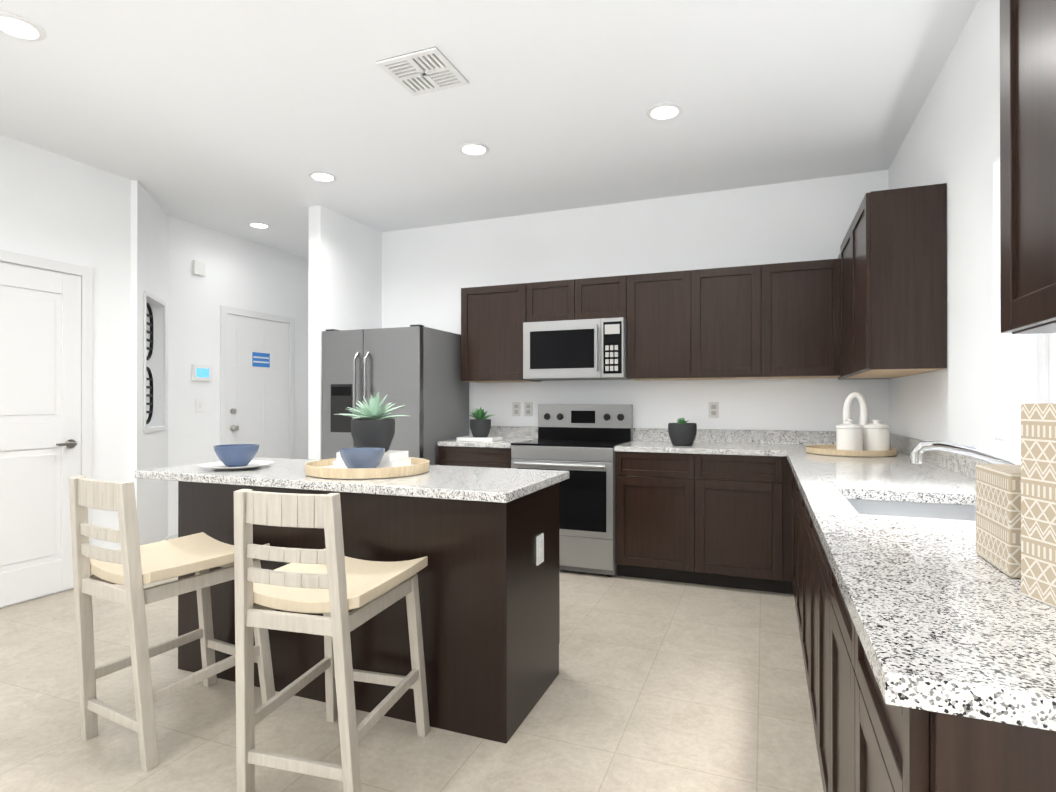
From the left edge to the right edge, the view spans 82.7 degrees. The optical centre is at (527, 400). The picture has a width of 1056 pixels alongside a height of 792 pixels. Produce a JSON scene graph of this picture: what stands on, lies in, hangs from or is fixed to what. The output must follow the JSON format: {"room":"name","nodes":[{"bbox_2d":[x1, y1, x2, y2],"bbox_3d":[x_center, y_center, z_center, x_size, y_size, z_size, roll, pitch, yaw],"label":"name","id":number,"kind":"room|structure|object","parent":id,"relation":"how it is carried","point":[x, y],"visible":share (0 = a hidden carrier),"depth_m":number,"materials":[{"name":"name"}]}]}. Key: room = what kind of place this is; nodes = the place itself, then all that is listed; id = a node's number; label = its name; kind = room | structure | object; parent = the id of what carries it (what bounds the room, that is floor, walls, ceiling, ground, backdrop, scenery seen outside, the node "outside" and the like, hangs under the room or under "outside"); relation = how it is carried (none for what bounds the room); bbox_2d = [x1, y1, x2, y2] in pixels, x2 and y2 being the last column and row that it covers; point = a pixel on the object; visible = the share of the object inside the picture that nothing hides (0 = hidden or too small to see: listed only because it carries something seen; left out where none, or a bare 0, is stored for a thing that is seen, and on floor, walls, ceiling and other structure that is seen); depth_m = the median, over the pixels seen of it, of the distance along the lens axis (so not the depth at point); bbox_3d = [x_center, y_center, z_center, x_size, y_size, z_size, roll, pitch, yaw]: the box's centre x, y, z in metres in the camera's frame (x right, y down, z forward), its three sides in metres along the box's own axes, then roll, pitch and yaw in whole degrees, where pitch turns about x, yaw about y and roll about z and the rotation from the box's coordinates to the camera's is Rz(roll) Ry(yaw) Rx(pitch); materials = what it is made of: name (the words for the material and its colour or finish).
{"room":"kitchen","nodes":[
{"label":"kitchen","id":0,"kind":"room"},
{"bbox_2d":[0,570,823,791],"bbox_3d":[-1.327,1.274,1.821,5.820,0.100,9.740,0,0,22],"label":"floor","id":1,"kind":"structure","parent":0,"point":[662,686],"depth_m":2.31,"materials":[{"name":"tile"}]},
{"bbox_2d":[68,476,274,771],"bbox_3d":[-1.330,0.748,2.269,0.430,0.959,0.566,0,0,29],"label":"stool","id":2,"kind":"object","parent":1,"relation":"on","point":[133,565],"visible":0.98,"depth_m":2.11,"materials":[{"name":"beige wood"}]},
{"bbox_2d":[234,489,429,791],"bbox_3d":[-0.637,0.747,2.003,0.430,0.959,0.566,0,0,16],"label":"stool","id":3,"kind":"object","parent":1,"relation":"on","point":[332,583],"visible":1,"depth_m":1.79,"materials":[{"name":"beige wood"}]},
{"bbox_2d":[178,481,560,743],"bbox_3d":[-0.716,0.794,2.743,1.636,0.865,0.660,0,0,22],"label":"kitchen island","id":4,"kind":"object","parent":1,"relation":"on","point":[489,602],"depth_m":2.30,"materials":[{"name":"brown wood"}]},
{"bbox_2d":[135,457,568,504],"bbox_3d":[-0.819,0.344,2.780,1.885,0.035,0.730,0,0,22],"label":"island countertop","id":5,"kind":"structure","parent":4,"relation":"on","point":[494,486],"depth_m":2.49,"materials":[{"name":"white stone"}]},
{"bbox_2d":[198,444,273,469],"bbox_3d":[-1.403,0.272,2.887,0.330,0.108,0.330,0,0,22],"label":"bowl","id":6,"kind":"object","parent":5,"relation":"on","point":[235,456],"visible":1,"depth_m":2.83,"materials":[{"name":"blue ceramic"}]},
{"bbox_2d":[305,392,429,478],"bbox_3d":[-0.724,0.141,2.727,0.546,0.369,0.546,0,0,22],"label":"decorative tray","id":7,"kind":"object","parent":5,"relation":"on","point":[371,455],"visible":1,"depth_m":2.69,"materials":[{"name":"brown wood"}]},
{"bbox_2d":[536,533,543,565],"bbox_3d":[0.051,0.608,2.446,0.008,0.115,0.070,0,0,22],"label":"outlet","id":8,"kind":"object","parent":4,"relation":"attached to","point":[539,549],"visible":1,"depth_m":2.44,"materials":[{"name":"white plastic"}]},
{"bbox_2d":[322,324,468,464],"bbox_3d":[-1.094,0.333,4.989,0.910,1.802,0.861,0,0,22],"label":"fridge","id":9,"kind":"object","parent":1,"relation":"on","point":[415,370],"visible":0.54,"depth_m":4.67,"materials":[{"name":"grey metal"}]},
{"bbox_2d":[439,446,511,467],"bbox_3d":[-0.294,0.793,4.817,0.612,0.880,0.628,0,0,22],"label":"base cabinet","id":10,"kind":"object","parent":1,"relation":"on","point":[470,456],"depth_m":4.52,"materials":[{"name":"black wood"}]},
{"bbox_2d":[438,438,537,445],"bbox_3d":[-0.296,0.336,4.814,0.612,0.035,0.638,0,0,22],"label":"countertop","id":11,"kind":"structure","parent":10,"relation":"on","point":[506,441],"depth_m":4.58,"materials":[{"name":"white stone"}]},
{"bbox_2d":[457,407,502,440],"bbox_3d":[-0.384,0.184,4.747,0.310,0.267,0.212,0,0,22],"label":"potted plant","id":12,"kind":"object","parent":11,"relation":"on","point":[480,425],"visible":1,"depth_m":4.70,"materials":[{"name":"black ceramic"}]},
{"bbox_2d":[511,404,632,575],"bbox_3d":[0.337,0.632,4.526,0.768,1.200,0.703,0,0,22],"label":"range","id":13,"kind":"object","parent":1,"relation":"on","point":[578,442],"visible":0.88,"depth_m":4.23,"materials":[{"name":"grey metal"}]},
{"bbox_2d":[614,450,705,584],"bbox_3d":[0.988,0.792,4.311,0.594,0.880,0.628,0,0,22],"label":"base cabinet","id":14,"kind":"object","parent":1,"relation":"on","point":[660,495],"depth_m":4.02,"materials":[{"name":"black wood"}]},
{"bbox_2d":[614,442,785,453],"bbox_3d":[1.216,0.334,4.217,1.087,0.035,0.638,0,0,22],"label":"countertop","id":15,"kind":"structure","parent":14,"relation":"on","point":[714,447],"depth_m":4.08,"materials":[{"name":"white stone"}]},
{"bbox_2d":[668,417,696,445],"bbox_3d":[1.078,0.217,4.187,0.196,0.196,0.196,0,0,22],"label":"plant pot","id":16,"kind":"object","parent":15,"relation":"on","point":[682,432],"visible":1,"depth_m":4.12,"materials":[{"name":"grey ceramic"}]},
{"bbox_2d":[706,450,785,593],"bbox_3d":[1.428,0.791,4.137,0.591,0.880,0.628,0,0,22],"label":"base cabinet","id":17,"kind":"object","parent":1,"relation":"on","point":[746,493],"depth_m":3.83,"materials":[{"name":"black wood"}]},
{"bbox_2d":[790,474,793,593],"bbox_3d":[1.810,0.789,3.304,0.627,0.880,0.678,0,0,22],"label":"base cabinet","id":18,"kind":"object","parent":1,"relation":"on","point":[791,475],"depth_m":3.74,"materials":[{"name":"black wood"}]},
{"bbox_2d":[794,482,797,618],"bbox_3d":[1.615,0.787,2.812,0.627,0.880,0.620,0,0,22],"label":"base cabinet","id":19,"kind":"object","parent":1,"relation":"on","point":[795,483],"depth_m":3.16,"materials":[{"name":"black wood"}]},
{"bbox_2d":[798,494,821,671],"bbox_3d":[1.430,0.786,2.342,0.627,0.880,0.630,0,0,22],"label":"base cabinet","id":20,"kind":"object","parent":1,"relation":"on","point":[809,552],"depth_m":2.64,"materials":[{"name":"black wood"}]},
{"bbox_2d":[806,566,821,777],"bbox_3d":[1.163,0.914,1.797,0.530,0.620,0.640,0,0,22],"label":"base cabinet","id":21,"kind":"object","parent":1,"relation":"on","point":[813,574],"depth_m":2.09,"materials":[{"name":"black wood"}]},
{"bbox_2d":[822,554,841,791],"bbox_3d":[0.986,0.782,1.217,0.627,0.880,0.590,0,0,22],"label":"base cabinet","id":22,"kind":"object","parent":1,"relation":"on","point":[831,604],"depth_m":1.51,"materials":[{"name":"black wood"}]},
{"bbox_2d":[842,606,1055,791],"bbox_3d":[0.822,0.781,0.803,0.627,0.880,0.540,0,0,22],"label":"base cabinet","id":23,"kind":"object","parent":1,"relation":"on","point":[927,745],"depth_m":0.66,"materials":[{"name":"black wood"}]},
{"bbox_2d":[786,446,1055,717],"bbox_3d":[1.425,0.328,2.371,0.657,0.035,3.918,0,0,22],"label":"countertop","id":24,"kind":"structure","parent":23,"relation":"on","point":[930,617],"depth_m":0.92,"materials":[{"name":"white stone"}]},
{"bbox_2d":[805,392,896,456],"bbox_3d":[1.894,0.131,3.532,0.476,0.365,0.476,0,0,22],"label":"tray","id":25,"kind":"object","parent":24,"relation":"on","point":[863,438],"visible":1,"depth_m":3.44,"materials":[{"name":"white ceramic"}]},
{"bbox_2d":[846,494,975,517],"bbox_3d":[1.182,0.440,1.780,0.451,0.216,0.572,0,0,22],"label":"sink","id":26,"kind":"object","parent":24,"relation":"in","point":[864,503],"depth_m":2.03,"materials":[{"name":"silver metal"}]},
{"bbox_2d":[976,464,1020,578],"bbox_3d":[0.954,0.215,1.075,0.205,0.180,0.180,0,0,22],"label":"decorative box","id":27,"kind":"object","parent":24,"relation":"on","point":[998,516],"visible":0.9,"depth_m":1.08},
{"bbox_2d":[1021,403,1055,607],"bbox_3d":[0.917,0.127,0.790,0.290,0.355,0.300,0,0,2],"label":"decorative box","id":28,"kind":"object","parent":24,"relation":"on","point":[1038,501],"visible":1,"depth_m":0.91,"materials":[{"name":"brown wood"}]},
{"bbox_2d":[0,0,977,258],"bbox_3d":[-1.327,-1.626,1.831,5.820,0.100,9.740,0,0,22],"label":"ceiling","id":29,"kind":"structure","parent":0,"point":[232,116],"depth_m":3.13,"materials":[{"name":"white paint"}]},
{"bbox_2d":[0,12,45,40],"bbox_3d":[-2.151,-1.568,2.521,0.196,0.010,0.196,0,0,22],"label":"recessed light","id":30,"kind":"object","parent":29,"relation":"in","point":[15,26],"visible":1,"depth_m":2.53,"materials":[{"name":"white"}]},
{"bbox_2d":[247,222,270,228],"bbox_3d":[-2.400,-1.559,5.350,0.196,0.010,0.196,0,0,22],"label":"recessed light","id":31,"kind":"object","parent":29,"relation":"in","point":[261,225],"visible":1,"depth_m":5.35,"materials":[{"name":"white"}]},
{"bbox_2d":[308,171,336,181],"bbox_3d":[-1.436,-1.563,4.196,0.196,0.010,0.196,0,0,22],"label":"recessed light","id":32,"kind":"object","parent":29,"relation":"in","point":[322,176],"visible":1,"depth_m":4.19,"materials":[{"name":"white plastic"}]},
{"bbox_2d":[376,46,468,95],"bbox_3d":[-0.498,-1.566,2.869,0.316,0.012,0.316,0,0,22],"label":"ceiling vent","id":33,"kind":"object","parent":29,"relation":"in","point":[427,70],"visible":1,"depth_m":2.85,"materials":[{"name":"grey metal"}]},
{"bbox_2d":[458,142,489,155],"bbox_3d":[-0.337,-1.564,3.740,0.196,0.010,0.196,0,0,22],"label":"recessed light","id":34,"kind":"object","parent":29,"relation":"in","point":[473,148],"visible":1,"depth_m":3.73,"materials":[{"name":"white plastic"}]},
{"bbox_2d":[646,103,682,120],"bbox_3d":[0.742,-1.566,3.261,0.196,0.010,0.196,0,0,22],"label":"recessed light","id":35,"kind":"object","parent":29,"relation":"in","point":[663,111],"visible":1,"depth_m":3.25,"materials":[{"name":"white"}]},
{"bbox_2d":[0,0,1037,608],"bbox_3d":[-1.338,-0.176,1.831,5.844,2.800,9.740,0,0,22],"label":"wall","id":36,"kind":"structure","parent":0,"point":[130,242],"depth_m":4.40,"materials":[{"name":"paint"}]},
{"bbox_2d":[0,250,92,606],"bbox_3d":[-3.083,0.172,3.512,0.071,2.115,1.040,0,0,22],"label":"door","id":37,"kind":"structure","parent":36,"relation":"in","point":[46,322],"depth_m":3.73,"materials":[{"name":"white"}]},
{"bbox_2d":[146,367,152,423],"bbox_3d":[-2.997,-0.037,4.660,0.078,0.451,0.306,0,0,-17],"label":"wall decor","id":38,"kind":"object","parent":36,"relation":"attached to","point":[150,378],"depth_m":4.76,"materials":[{"name":"black metal"}]},
{"bbox_2d":[147,303,152,359],"bbox_3d":[-2.997,-0.537,4.661,0.078,0.451,0.306,0,0,-17],"label":"wall decor","id":39,"kind":"object","parent":36,"relation":"attached to","point":[150,349],"depth_m":4.76,"materials":[{"name":"black metal"}]},
{"bbox_2d":[144,291,165,432],"bbox_3d":[-2.913,-0.282,4.687,0.010,1.050,0.560,0,0,-18],"label":"frame","id":40,"kind":"object","parent":36,"relation":"attached to","point":[163,303],"visible":1,"depth_m":4.70,"materials":[{"name":"white"}]},
{"bbox_2d":[162,534,177,540],"bbox_3d":[-1.374,1.181,1.840,5.480,0.085,9.500,0,0,22],"label":"baseboard","id":41,"kind":"structure","parent":36,"relation":"attached to","point":[171,537],"depth_m":5.09,"materials":[{"name":"white paint"}]},
{"bbox_2d":[195,399,202,411],"bbox_3d":[-2.929,0.048,5.347,0.011,0.115,0.075,0,0,22],"label":"light switch","id":42,"kind":"object","parent":36,"relation":"attached to","point":[198,405],"visible":1,"depth_m":5.34,"materials":[{"name":"white plastic"}]},
{"bbox_2d":[193,260,205,275],"bbox_3d":[-2.923,-1.175,5.335,0.034,0.120,0.110,0,0,22],"label":"door chime","id":43,"kind":"object","parent":36,"relation":"attached to","point":[199,267],"visible":0.93,"depth_m":5.32,"materials":[{"name":"white plastic"}]},
{"bbox_2d":[192,364,212,380],"bbox_3d":[-2.914,-0.245,5.366,0.024,0.140,0.200,0,0,22],"label":"thermostat","id":44,"kind":"object","parent":36,"relation":"attached to","point":[202,372],"visible":0.93,"depth_m":5.35,"materials":[{"name":"white plastic"}]},
{"bbox_2d":[220,305,294,458],"bbox_3d":[-2.653,0.180,5.971,0.065,2.115,0.930,0,0,22],"label":"front door","id":45,"kind":"structure","parent":36,"relation":"in","point":[257,380],"depth_m":5.96,"materials":[{"name":"white"}]},
{"bbox_2d":[461,283,540,382],"bbox_3d":[-0.219,-0.536,4.941,0.576,0.760,0.348,0,0,22],"label":"upper cabinet","id":46,"kind":"object","parent":36,"relation":"attached to","point":[492,317],"depth_m":4.79,"materials":[{"name":"brown wood"}]},
{"bbox_2d":[512,402,520,415],"bbox_3d":[-0.098,0.075,5.075,0.072,0.118,0.008,0,0,22],"label":"electrical outlet","id":47,"kind":"object","parent":36,"relation":"attached to","point":[516,408],"visible":1,"depth_m":5.07,"materials":[{"name":"white plastic"}]},
{"bbox_2d":[524,402,532,415],"bbox_3d":[0.004,0.075,5.035,0.072,0.118,0.008,0,0,22],"label":"electrical outlet","id":48,"kind":"object","parent":36,"relation":"attached to","point":[528,408],"visible":1,"depth_m":5.03,"materials":[{"name":"white plastic"}]},
{"bbox_2d":[529,279,580,321],"bbox_3d":[0.257,-0.759,4.754,0.447,0.315,0.348,0,0,22],"label":"upper cabinet","id":49,"kind":"object","parent":36,"relation":"attached to","point":[561,299],"depth_m":4.59,"materials":[{"name":"brown wood"}]},
{"bbox_2d":[523,317,628,380],"bbox_3d":[0.395,-0.381,4.636,0.784,0.437,0.461,0,0,22],"label":"microwave","id":50,"kind":"object","parent":49,"relation":"attached to","point":[578,349],"visible":1,"depth_m":4.45,"materials":[{"name":"grey metal"}]},
{"bbox_2d":[581,275,624,318],"bbox_3d":[0.575,-0.760,4.629,0.448,0.315,0.348,0,0,22],"label":"upper cabinet","id":51,"kind":"object","parent":36,"relation":"attached to","point":[601,297],"depth_m":4.45,"materials":[{"name":"brown wood"}]},
{"bbox_2d":[488,426,835,445],"bbox_3d":[0.980,0.268,4.642,3.112,0.100,0.020,0,0,22],"label":"backsplash","id":52,"kind":"structure","parent":36,"relation":"attached to","point":[787,437],"depth_m":4.43,"materials":[{"name":"grey stone"}]},
{"bbox_2d":[625,269,700,380],"bbox_3d":[1.026,-0.538,4.450,0.520,0.760,0.348,0,0,22],"label":"upper cabinet","id":53,"kind":"object","parent":36,"relation":"attached to","point":[663,309],"depth_m":4.29,"materials":[{"name":"brown wood"}]},
{"bbox_2d":[709,402,718,417],"bbox_3d":[1.390,0.073,4.488,0.072,0.118,0.008,0,0,22],"label":"electrical outlet","id":54,"kind":"object","parent":36,"relation":"attached to","point":[713,409],"visible":1,"depth_m":4.48,"materials":[{"name":"white plastic"}]},
{"bbox_2d":[701,266,748,379],"bbox_3d":[1.425,-0.538,4.293,0.581,0.760,0.348,0,0,22],"label":"upper cabinet","id":55,"kind":"object","parent":36,"relation":"attached to","point":[724,291],"depth_m":4.14,"materials":[{"name":"brown wood"}]},
{"bbox_2d":[749,259,832,378],"bbox_3d":[1.830,-0.539,4.101,0.555,0.760,0.407,0,0,22],"label":"upper cabinet","id":56,"kind":"object","parent":36,"relation":"attached to","point":[791,303],"depth_m":3.99,"materials":[{"name":"brown wood"}]},
{"bbox_2d":[829,229,903,379],"bbox_3d":[2.045,-0.573,3.555,0.370,0.855,0.611,0,0,22],"label":"upper cabinet","id":57,"kind":"object","parent":36,"relation":"attached to","point":[840,265],"depth_m":3.82,"materials":[{"name":"brown wood"}]},
{"bbox_2d":[890,434,905,453],"bbox_3d":[1.721,0.260,2.255,0.020,0.100,3.918,0,0,22],"label":"backsplash","id":58,"kind":"structure","parent":36,"relation":"attached to","point":[897,441],"depth_m":3.68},
{"bbox_2d":[849,183,946,375],"bbox_3d":[1.888,-0.575,3.100,0.328,0.855,0.590,0,0,22],"label":"upper cabinet","id":59,"kind":"object","parent":36,"relation":"attached to","point":[870,302],"depth_m":2.84,"materials":[{"name":"brown wood"}]},
{"bbox_2d":[995,333,1055,443],"bbox_3d":[1.621,-0.367,1.695,0.199,1.020,1.020,0,0,22],"label":"window","id":60,"kind":"structure","parent":36,"relation":"in","point":[1046,367],"depth_m":2.11,"materials":[{"name":"white"}]},
{"bbox_2d":[1000,0,1055,333],"bbox_3d":[1.049,-0.598,0.975,0.328,0.922,0.460,0,0,22],"label":"upper cabinet","id":61,"kind":"object","parent":36,"relation":"attached to","point":[1027,27],"depth_m":1.13,"materials":[{"name":"brown wood"}]}
]}

